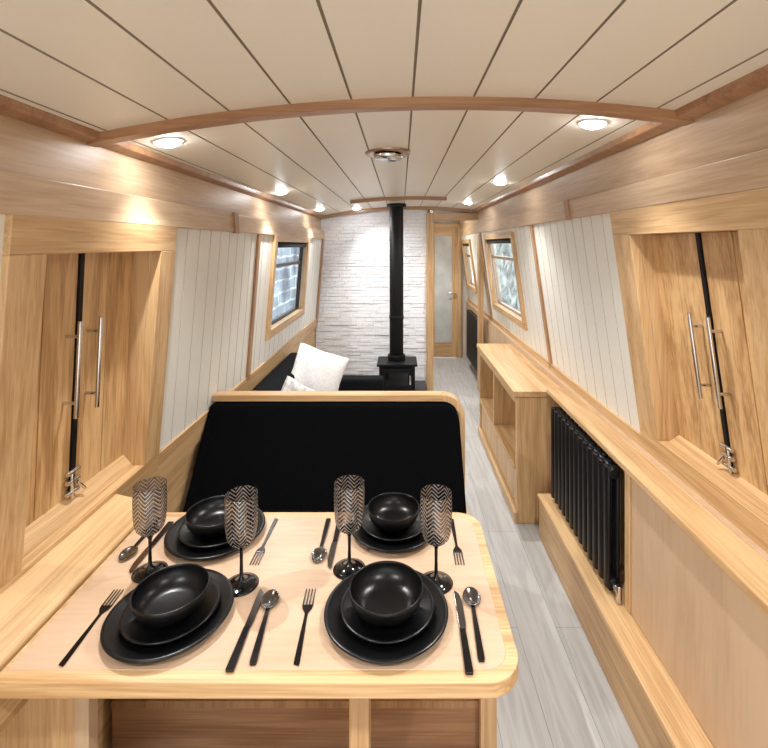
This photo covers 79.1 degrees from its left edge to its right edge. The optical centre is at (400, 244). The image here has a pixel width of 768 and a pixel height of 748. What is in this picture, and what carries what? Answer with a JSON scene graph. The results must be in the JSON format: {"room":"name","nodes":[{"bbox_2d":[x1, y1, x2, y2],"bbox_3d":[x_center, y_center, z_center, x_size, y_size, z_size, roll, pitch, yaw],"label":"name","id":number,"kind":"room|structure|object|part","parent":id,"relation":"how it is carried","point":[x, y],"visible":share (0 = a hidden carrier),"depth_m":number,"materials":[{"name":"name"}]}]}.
{"room":"narrowboat interior","nodes":[
{"label":"narrowboat interior","id":0,"kind":"room"},
{"bbox_2d":[0,214,321,747],"bbox_3d":[-0.851,0.700,2.300,0.139,1.560,7.800,0,0,0],"label":"wall","id":1,"kind":"structure","parent":0,"point":[213,277],"depth_m":1.97,"materials":[{"name":"white paint"}]},
{"bbox_2d":[0,494,133,733],"bbox_3d":[-0.790,0.802,0.780,0.144,0.155,1.160,0,0,0],"label":"ledge","id":2,"kind":"object","parent":1,"relation":"attached to","point":[30,602],"visible":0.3,"depth_m":1.03,"materials":[{"name":"brown wood"}]},
{"bbox_2d":[0,214,176,594],"bbox_3d":[-0.852,0.359,1.260,0.166,0.842,0.680,0,0,0],"label":"door frame","id":3,"kind":"structure","parent":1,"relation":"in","point":[27,240],"depth_m":1.11,"materials":[{"name":"brown wood"}]},
{"bbox_2d":[25,252,132,527],"bbox_3d":[-0.882,0.355,1.262,0.092,0.670,0.485,0,0,0],"label":"hatch","id":4,"kind":"object","parent":3,"relation":"attached to","point":[79,424],"visible":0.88,"depth_m":1.26,"materials":[{"name":"brown wood"}]},
{"bbox_2d":[0,94,322,217],"bbox_3d":[-0.802,-0.280,2.300,0.053,0.031,7.800,0,0,0],"label":"trim","id":5,"kind":"structure","parent":1,"relation":"attached to","point":[9,107],"depth_m":1.30,"materials":[{"name":"brown wood"}]},
{"bbox_2d":[0,114,324,238],"bbox_3d":[-0.814,-0.189,2.300,0.092,0.259,7.800,0,0,0],"label":"wall panel","id":6,"kind":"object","parent":1,"relation":"attached to","point":[25,148],"depth_m":1.27,"materials":[{"name":"brown wood"}]},
{"bbox_2d":[131,318,317,496],"bbox_3d":[-0.855,0.773,1.550,0.034,0.103,6.300,0,0,0],"label":"trim","id":7,"kind":"structure","parent":1,"relation":"attached to","point":[173,452],"depth_m":1.97,"materials":[{"name":"brown wood"}]},
{"bbox_2d":[232,212,239,232],"bbox_3d":[-0.770,-0.102,2.165,0.020,0.095,0.050,0,0,0],"label":"trim","id":8,"kind":"structure","parent":1,"relation":"attached to","point":[235,215],"depth_m":2.15,"materials":[{"name":"brown wood"}]},
{"bbox_2d":[246,234,261,380],"bbox_3d":[-0.814,0.340,2.553,0.086,0.800,0.045,0,0,0],"label":"batten","id":9,"kind":"object","parent":1,"relation":"attached to","point":[258,243],"visible":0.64,"depth_m":2.53,"materials":[{"name":"brown wood"}]},
{"bbox_2d":[265,235,309,340],"bbox_3d":[-0.824,0.261,3.380,0.123,0.649,1.070,0,0,0],"label":"window","id":10,"kind":"structure","parent":1,"relation":"in","point":[279,241],"depth_m":3.32,"materials":[{"name":"brown wood"}]},
{"bbox_2d":[316,239,323,319],"bbox_3d":[-0.814,0.340,4.640,0.086,0.800,0.080,0,0,0],"label":"batten","id":11,"kind":"object","parent":1,"relation":"attached to","point":[322,244],"visible":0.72,"depth_m":4.60,"materials":[{"name":"brown wood"}]},
{"bbox_2d":[316,210,427,380],"bbox_3d":[-0.295,0.548,4.721,1.130,1.863,0.078,0,0,0],"label":"wall","id":12,"kind":"structure","parent":0,"point":[353,323],"depth_m":4.69,"materials":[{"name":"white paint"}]},
{"bbox_2d":[320,206,474,218],"bbox_3d":[-0.033,-0.322,4.630,1.535,0.129,0.060,0,0,0],"label":"ceiling beam","id":13,"kind":"structure","parent":12,"relation":"attached to","point":[407,207],"depth_m":4.60,"materials":[{"name":"brown wood"}]},
{"bbox_2d":[426,210,483,390],"bbox_3d":[0.542,0.552,4.715,0.575,1.855,0.130,0,0,0],"label":"trim","id":14,"kind":"structure","parent":12,"relation":"attached to","point":[437,215],"depth_m":4.65,"materials":[{"name":"brown wood"}]},
{"bbox_3d":[0.542,0.552,4.715,0.575,1.855,0.130,0,0,0],"label":"doorway","id":15,"kind":"part","parent":14,"relation":"part of","materials":[{"name":"brown wood"}]},
{"bbox_2d":[108,356,638,747],"bbox_3d":[0.000,1.505,2.450,2.000,0.050,8.100,0,0,0],"label":"floor","id":16,"kind":"structure","parent":0,"point":[561,696],"depth_m":1.76,"materials":[{"name":"grey wood"}]},
{"bbox_2d":[0,512,517,747],"bbox_3d":[-0.321,1.120,1.067,1.078,0.720,0.517,0,0,0],"label":"dining table","id":17,"kind":"object","parent":16,"relation":"on","point":[61,709],"visible":0.66,"depth_m":0.90,"materials":[{"name":"brown wood"}]},
{"bbox_2d":[59,589,123,666],"bbox_3d":[-0.617,0.758,0.930,0.023,0.002,0.188,0,0,-2],"label":"fork","id":18,"kind":"object","parent":17,"relation":"on","point":[103,608],"visible":1,"depth_m":0.93,"materials":[{"name":"grey metal"}]},
{"bbox_2d":[118,536,144,559],"bbox_3d":[-0.668,0.756,1.201,0.038,0.007,0.179,0,0,0],"label":"spoon","id":19,"kind":"object","parent":17,"relation":"on","point":[128,552],"visible":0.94,"depth_m":1.15,"materials":[{"name":"grey metal"}]},
{"bbox_2d":[131,477,167,583],"bbox_3d":[-0.583,0.658,1.080,0.076,0.205,0.076,0,0,0],"label":"wine glass","id":20,"kind":"object","parent":17,"relation":"on","point":[149,495],"visible":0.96,"depth_m":1.06,"materials":[{"name":"black glass"}]},
{"bbox_2d":[129,521,173,573],"bbox_3d":[-0.629,0.757,1.171,0.016,0.005,0.199,0,0,0],"label":"table knife","id":21,"kind":"object","parent":17,"relation":"on","point":[168,525],"visible":0.82,"depth_m":1.18,"materials":[{"name":"grey metal"}]},
{"bbox_2d":[100,568,233,663],"bbox_3d":[-0.470,0.751,0.950,0.244,0.017,0.244,0,0,0],"label":"dinner plate","id":22,"kind":"object","parent":17,"relation":"on","point":[113,643],"visible":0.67,"depth_m":0.89,"materials":[{"name":"black ceramic"}]},
{"bbox_2d":[119,577,219,645],"bbox_3d":[-0.467,0.743,0.948,0.184,0.017,0.184,0,0,0],"label":"plate","id":23,"kind":"object","parent":22,"relation":"on","point":[130,628],"visible":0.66,"depth_m":0.90,"materials":[{"name":"black ceramic"}]},
{"bbox_2d":[130,563,208,627],"bbox_3d":[-0.467,0.719,0.944,0.144,0.050,0.144,0,0,0],"label":"bowl","id":24,"kind":"object","parent":23,"relation":"on","point":[169,595],"visible":1,"depth_m":0.96,"materials":[{"name":"black ceramic"}]},
{"bbox_2d":[164,508,265,559],"bbox_3d":[-0.486,0.751,1.225,0.248,0.017,0.248,0,0,0],"label":"dinner plate","id":25,"kind":"object","parent":17,"relation":"on","point":[173,545],"visible":0.4,"depth_m":1.15,"materials":[{"name":"black ceramic"}]},
{"bbox_2d":[178,521,227,548],"bbox_3d":[-0.484,0.743,1.225,0.188,0.017,0.188,0,0,0],"label":"plate","id":26,"kind":"object","parent":25,"relation":"on","point":[185,536],"visible":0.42,"depth_m":1.17,"materials":[{"name":"black ceramic"}]},
{"bbox_2d":[185,495,224,537],"bbox_3d":[-0.486,0.719,1.219,0.146,0.050,0.146,0,0,0],"label":"bowl","id":27,"kind":"object","parent":26,"relation":"on","point":[205,518],"visible":0.58,"depth_m":1.23,"materials":[{"name":"black ceramic"}]},
{"bbox_2d":[224,485,258,596],"bbox_3d":[-0.357,0.658,1.040,0.076,0.205,0.076,0,0,0],"label":"wine glass","id":28,"kind":"object","parent":17,"relation":"on","point":[241,502],"visible":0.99,"depth_m":1.02,"materials":[{"name":"black glass"}]},
{"bbox_2d":[225,589,262,671],"bbox_3d":[-0.304,0.757,0.925,0.016,0.005,0.199,0,0,0],"label":"table knife","id":29,"kind":"object","parent":17,"relation":"on","point":[231,665],"visible":1,"depth_m":0.90,"materials":[{"name":"grey metal"}]},
{"bbox_2d":[250,518,277,564],"bbox_3d":[-0.347,0.758,1.196,0.023,0.002,0.188,0,0,1],"label":"fork","id":30,"kind":"object","parent":17,"relation":"on","point":[261,549],"visible":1,"depth_m":1.16,"materials":[{"name":"grey metal"}]},
{"bbox_2d":[250,589,278,665],"bbox_3d":[-0.274,0.756,0.929,0.038,0.007,0.179,0,0,-4],"label":"spoon","id":31,"kind":"object","parent":17,"relation":"on","point":[270,598],"visible":1,"depth_m":0.95,"materials":[{"name":"grey metal"}]},
{"bbox_2d":[294,588,315,665],"bbox_3d":[-0.194,0.758,0.932,0.023,0.002,0.188,0,0,-3],"label":"fork","id":32,"kind":"object","parent":17,"relation":"on","point":[306,608],"visible":1,"depth_m":0.93,"materials":[{"name":"grey metal"}]},
{"bbox_2d":[311,518,330,561],"bbox_3d":[-0.200,0.756,1.196,0.038,0.007,0.179,0,0,0],"label":"spoon","id":33,"kind":"object","parent":17,"relation":"on","point":[318,554],"visible":1,"depth_m":1.15,"materials":[{"name":"grey metal"}]},
{"bbox_2d":[328,526,339,568],"bbox_3d":[-0.169,0.757,1.186,0.016,0.005,0.199,0,0,0],"label":"table knife","id":34,"kind":"object","parent":17,"relation":"on","point":[331,555],"visible":0.68,"depth_m":1.16,"materials":[{"name":"grey metal"}]},
{"bbox_2d":[333,475,364,579],"bbox_3d":[-0.121,0.658,1.090,0.076,0.205,0.076,0,0,0],"label":"wine glass","id":35,"kind":"object","parent":17,"relation":"on","point":[349,490],"visible":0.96,"depth_m":1.07,"materials":[{"name":"black glass"}]},
{"bbox_2d":[324,570,448,663],"bbox_3d":[-0.030,0.751,0.955,0.254,0.017,0.254,0,0,0],"label":"dinner plate","id":36,"kind":"object","parent":17,"relation":"on","point":[348,642],"visible":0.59,"depth_m":0.89,"materials":[{"name":"black ceramic"}]},
{"bbox_2d":[340,583,433,643],"bbox_3d":[-0.028,0.743,0.955,0.192,0.017,0.192,0,0,0],"label":"plate","id":37,"kind":"object","parent":36,"relation":"on","point":[421,618],"visible":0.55,"depth_m":0.91,"materials":[{"name":"black ceramic"}]},
{"bbox_2d":[349,560,422,626],"bbox_3d":[-0.030,0.719,0.949,0.150,0.050,0.150,0,0,0],"label":"bowl","id":38,"kind":"object","parent":37,"relation":"on","point":[387,593],"visible":1,"depth_m":0.97,"materials":[{"name":"black ceramic"}]},
{"bbox_2d":[352,504,426,552],"bbox_3d":[-0.020,0.751,1.245,0.232,0.017,0.232,0,0,0],"label":"dinner plate","id":39,"kind":"object","parent":17,"relation":"on","point":[361,535],"visible":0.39,"depth_m":1.17,"materials":[{"name":"black ceramic"}]},
{"bbox_2d":[362,509,420,541],"bbox_3d":[-0.018,0.743,1.245,0.175,0.017,0.175,0,0,0],"label":"plate","id":40,"kind":"object","parent":39,"relation":"on","point":[368,526],"visible":0.45,"depth_m":1.20,"materials":[{"name":"black ceramic"}]},
{"bbox_2d":[368,492,418,531],"bbox_3d":[-0.020,0.719,1.239,0.137,0.050,0.137,0,0,0],"label":"bowl","id":41,"kind":"object","parent":40,"relation":"on","point":[389,511],"visible":1,"depth_m":1.26,"materials":[{"name":"black ceramic"}]},
{"bbox_2d":[420,484,452,593],"bbox_3d":[0.079,0.658,1.046,0.076,0.205,0.076,0,0,0],"label":"wine glass","id":42,"kind":"object","parent":17,"relation":"on","point":[435,499],"visible":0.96,"depth_m":1.02,"materials":[{"name":"black glass"}]},
{"bbox_2d":[451,519,464,564],"bbox_3d":[0.140,0.758,1.196,0.023,0.002,0.188,0,0,0],"label":"fork","id":43,"kind":"object","parent":17,"relation":"on","point":[456,549],"visible":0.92,"depth_m":1.16,"materials":[{"name":"grey metal"}]},
{"bbox_2d":[454,590,472,674],"bbox_3d":[0.122,0.757,0.920,0.016,0.005,0.199,0,0,0],"label":"table knife","id":44,"kind":"object","parent":17,"relation":"on","point":[468,667],"visible":1,"depth_m":0.90,"materials":[{"name":"grey metal"}]},
{"bbox_2d":[463,587,484,661],"bbox_3d":[0.150,0.756,0.936,0.038,0.007,0.179,0,0,2],"label":"spoon","id":45,"kind":"object","parent":17,"relation":"on","point":[471,596],"visible":1,"depth_m":0.96,"materials":[{"name":"grey metal"}]},
{"bbox_2d":[111,391,496,747],"bbox_3d":[-0.277,1.075,1.722,1.123,0.810,0.825,0,0,0],"label":"bench","id":46,"kind":"object","parent":16,"relation":"on","point":[292,447],"visible":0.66,"depth_m":1.85,"materials":[{"name":"black fabric"}]},
{"bbox_2d":[186,510,458,512],"bbox_3d":[-0.302,1.058,1.685,1.064,0.085,0.630,0,0,0],"label":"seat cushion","id":47,"kind":"object","parent":46,"relation":"on","point":[186,510],"depth_m":1.78,"materials":[{"name":"black fabric"}]},
{"bbox_2d":[183,401,465,513],"bbox_3d":[-0.293,0.870,1.930,1.090,0.341,0.328,0,0,0],"label":"cushion","id":48,"kind":"object","parent":46,"relation":"on","point":[294,453],"depth_m":1.91,"materials":[{"name":"black fabric"}]},
{"bbox_2d":[252,353,383,390],"bbox_3d":[-0.482,1.143,2.885,0.705,0.675,1.270,0,0,0],"label":"sofa","id":49,"kind":"object","parent":16,"relation":"on","point":[275,380],"visible":0.1,"depth_m":3.39,"materials":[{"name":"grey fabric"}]},
{"bbox_2d":[281,375,315,390],"bbox_3d":[-0.570,0.915,2.580,0.388,0.358,0.163,0,0,-29],"label":"throw cushion","id":50,"kind":"object","parent":49,"relation":"on","point":[290,384],"visible":0.09,"depth_m":2.59,"materials":[{"name":"fabric"}]},
{"bbox_2d":[291,342,348,390],"bbox_3d":[-0.540,0.840,2.980,0.425,0.420,0.194,0,0,-10],"label":"throw cushion","id":51,"kind":"object","parent":49,"relation":"on","point":[318,370],"visible":0.68,"depth_m":2.95,"materials":[{"name":"white fabric"}]},
{"bbox_2d":[415,380,426,390],"bbox_3d":[-0.177,1.420,4.361,0.845,0.120,0.622,0,0,0],"label":"hearth","id":52,"kind":"object","parent":16,"relation":"on","point":[420,385],"visible":0.13,"depth_m":4.50,"materials":[{"name":"stone"}]},
{"bbox_2d":[377,203,416,390],"bbox_3d":[-0.035,0.490,4.256,0.360,1.738,0.348,0,0,0],"label":"wood stove","id":53,"kind":"object","parent":52,"relation":"on","point":[397,369],"visible":0.89,"depth_m":4.24,"materials":[{"name":"black metal"}]},
{"bbox_2d":[477,344,559,522],"bbox_3d":[0.732,1.127,3.060,0.273,0.705,1.200,0,0,0],"label":"shelving unit","id":54,"kind":"object","parent":16,"relation":"on","point":[514,428],"visible":0.88,"depth_m":2.63,"materials":[{"name":"brown wood"}]},
{"bbox_2d":[537,494,714,747],"bbox_3d":[0.779,1.370,0.880,0.178,0.220,2.960,0,0,0],"label":"ledge","id":55,"kind":"object","parent":16,"relation":"on","point":[657,714],"visible":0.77,"depth_m":1.51,"materials":[{"name":"brown wood"}]},
{"bbox_2d":[551,406,621,603],"bbox_3d":[0.766,1.030,1.968,0.055,0.460,0.685,0,0,0],"label":"radiator","id":56,"kind":"object","parent":55,"relation":"on","point":[585,482],"visible":0.98,"depth_m":1.84,"materials":[{"name":"black metal"}]},
{"bbox_2d":[625,472,767,747],"bbox_3d":[0.823,1.020,0.510,0.090,0.479,2.220,0,0,0],"label":"wall panel","id":57,"kind":"object","parent":55,"relation":"on","point":[709,636],"visible":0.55,"depth_m":1.23,"materials":[{"name":"brown wood"}]},
{"bbox_2d":[0,0,767,214],"bbox_3d":[-0.035,-0.359,2.300,1.560,0.149,7.800,0,0,0],"label":"ceiling","id":58,"kind":"structure","parent":0,"point":[99,65],"depth_m":0.96,"materials":[{"name":"beige paint"}]},
{"bbox_2d":[152,137,183,147],"bbox_3d":[-0.689,-0.302,1.380,0.090,0.021,0.090,-10,0,0],"label":"recessed light","id":59,"kind":"object","parent":58,"relation":"in","point":[166,142],"depth_m":1.36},
{"bbox_2d":[274,190,288,194],"bbox_3d":[-0.689,-0.302,2.680,0.090,0.021,0.090,-10,0,0],"label":"recessed light","id":60,"kind":"object","parent":58,"relation":"in","point":[280,192],"depth_m":2.66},
{"bbox_2d":[365,147,410,161],"bbox_3d":[-0.055,-0.366,1.900,0.188,0.034,0.188,0,0,0],"label":"ceiling vent","id":61,"kind":"object","parent":58,"relation":"attached to","point":[386,154],"depth_m":1.86,"materials":[{"name":"silver metal"}]},
{"bbox_2d":[86,95,694,146],"bbox_3d":[-0.030,-0.322,1.220,1.590,0.129,0.040,0,0,0],"label":"ceiling beam","id":62,"kind":"structure","parent":58,"relation":"attached to","point":[622,111],"depth_m":1.20,"materials":[{"name":"brown wood"}]},
{"bbox_2d":[350,196,446,203],"bbox_3d":[-0.020,-0.356,3.685,0.760,0.061,0.050,0,0,0],"label":"ceiling beam","id":63,"kind":"structure","parent":58,"relation":"attached to","point":[364,200],"depth_m":3.66,"materials":[{"name":"brown wood"}]},
{"bbox_2d":[492,181,507,184],"bbox_3d":[0.569,-0.357,2.680,0.090,0.021,0.090,5,0,0],"label":"recessed light","id":64,"kind":"object","parent":58,"relation":"in","point":[496,182],"depth_m":2.66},
{"bbox_2d":[577,118,608,128],"bbox_3d":[0.569,-0.357,1.380,0.090,0.021,0.090,5,0,0],"label":"recessed light","id":65,"kind":"object","parent":58,"relation":"in","point":[594,123],"depth_m":1.36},
{"bbox_2d":[473,64,767,212],"bbox_3d":[0.735,-0.337,2.300,0.058,0.031,7.800,0,0,0],"label":"trim","id":66,"kind":"structure","parent":58,"relation":"attached to","point":[757,80],"depth_m":1.30,"materials":[{"name":"brown wood"}]},
{"bbox_2d":[433,221,471,355],"bbox_3d":[0.025,0.530,6.225,1.850,1.900,0.050,0,0,0],"label":"wall","id":67,"kind":"structure","parent":0,"point":[464,294],"depth_m":6.20,"materials":[{"name":"beige paint"}]},
{"bbox_2d":[433,224,460,357],"bbox_3d":[0.555,0.600,6.111,0.460,1.760,0.139,0,0,0],"label":"door","id":68,"kind":"structure","parent":67,"relation":"in","point":[446,237],"depth_m":6.10,"materials":[{"name":"brown wood"}]},
{"bbox_2d":[461,213,767,569],"bbox_3d":[0.868,0.670,2.300,0.176,1.620,7.800,0,0,0],"label":"wall","id":69,"kind":"structure","parent":0,"point":[577,257],"depth_m":2.17,"materials":[{"name":"white paint"}]},
{"bbox_2d":[461,239,476,293],"bbox_3d":[0.848,0.245,5.650,0.155,0.619,0.710,0,0,0],"label":"window","id":70,"kind":"structure","parent":69,"relation":"in","point":[467,242],"depth_m":5.92,"materials":[{"name":"brown wood"}]},
{"bbox_2d":[467,310,476,371],"bbox_3d":[0.829,1.081,5.255,0.055,0.582,0.890,0,0,0],"label":"radiator","id":71,"kind":"object","parent":69,"relation":"attached to","point":[471,316],"visible":0.64,"depth_m":5.23,"materials":[{"name":"black metal"}]},
{"bbox_2d":[479,233,492,319],"bbox_3d":[0.842,0.310,4.580,0.142,0.860,0.060,0,0,0],"label":"batten","id":72,"kind":"object","parent":69,"relation":"attached to","point":[480,237],"visible":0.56,"depth_m":4.55,"materials":[{"name":"brown wood"}]},
{"bbox_2d":[483,231,527,329],"bbox_3d":[0.849,0.251,3.795,0.165,0.689,1.120,0,0,0],"label":"window","id":73,"kind":"structure","parent":69,"relation":"in","point":[497,238],"depth_m":3.77,"materials":[{"name":"brown wood"}]},
{"bbox_2d":[529,225,552,368],"bbox_3d":[0.842,0.310,2.772,0.142,0.860,0.045,0,0,0],"label":"batten","id":74,"kind":"object","parent":69,"relation":"attached to","point":[532,233],"visible":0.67,"depth_m":2.75,"materials":[{"name":"brown wood"}]},
{"bbox_2d":[563,200,571,219],"bbox_3d":[0.761,-0.160,2.125,0.022,0.090,0.050,0,0,0],"label":"trim","id":75,"kind":"structure","parent":69,"relation":"attached to","point":[566,202],"depth_m":2.11,"materials":[{"name":"brown wood"}]},
{"bbox_2d":[458,87,767,235],"bbox_3d":[0.805,-0.250,2.300,0.109,0.259,7.800,0,0,0],"label":"wall panel","id":76,"kind":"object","parent":69,"relation":"attached to","point":[737,128],"depth_m":1.35,"materials":[{"name":"brown wood"}]},
{"bbox_2d":[468,298,767,552],"bbox_3d":[0.912,0.743,2.300,0.052,0.075,7.800,0,0,0],"label":"trim","id":77,"kind":"structure","parent":69,"relation":"attached to","point":[635,435],"depth_m":1.88,"materials":[{"name":"brown wood"}]},
{"bbox_2d":[546,388,767,615],"bbox_3d":[0.838,0.765,0.927,0.145,0.026,3.055,0,0,0],"label":"ledge","id":78,"kind":"object","parent":69,"relation":"attached to","point":[743,565],"visible":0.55,"depth_m":1.34,"materials":[{"name":"brown wood"}]},
{"bbox_2d":[610,188,767,543],"bbox_3d":[0.880,0.302,1.343,0.222,0.845,0.745,0,0,0],"label":"door frame","id":79,"kind":"structure","parent":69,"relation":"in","point":[746,212],"depth_m":1.42,"materials":[{"name":"brown wood"}]},
{"bbox_2d":[651,231,767,494],"bbox_3d":[0.914,0.311,1.335,0.134,0.693,0.510,0,0,0],"label":"hatch","id":80,"kind":"object","parent":79,"relation":"attached to","point":[700,276],"visible":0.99,"depth_m":1.33,"materials":[{"name":"brown wood"}]},
{"label":"outside","id":81,"kind":"structure","parent":0,"visible":0},
{"bbox_2d":[493,243,519,311],"bbox_3d":[2.719,1.080,8.500,0.475,2.636,15.000,0,0,0],"label":"bank","id":82,"kind":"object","parent":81,"point":[506,276],"visible":0.06,"depth_m":11.95,"materials":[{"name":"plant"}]},
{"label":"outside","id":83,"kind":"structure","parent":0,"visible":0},
{"bbox_2d":[272,247,298,318],"bbox_3d":[-2.400,0.780,8.500,0.400,3.000,15.000,0,0,0],"label":"wall","id":84,"kind":"structure","parent":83,"point":[285,276],"depth_m":8.86,"materials":[{"name":"brick"}]}
]}

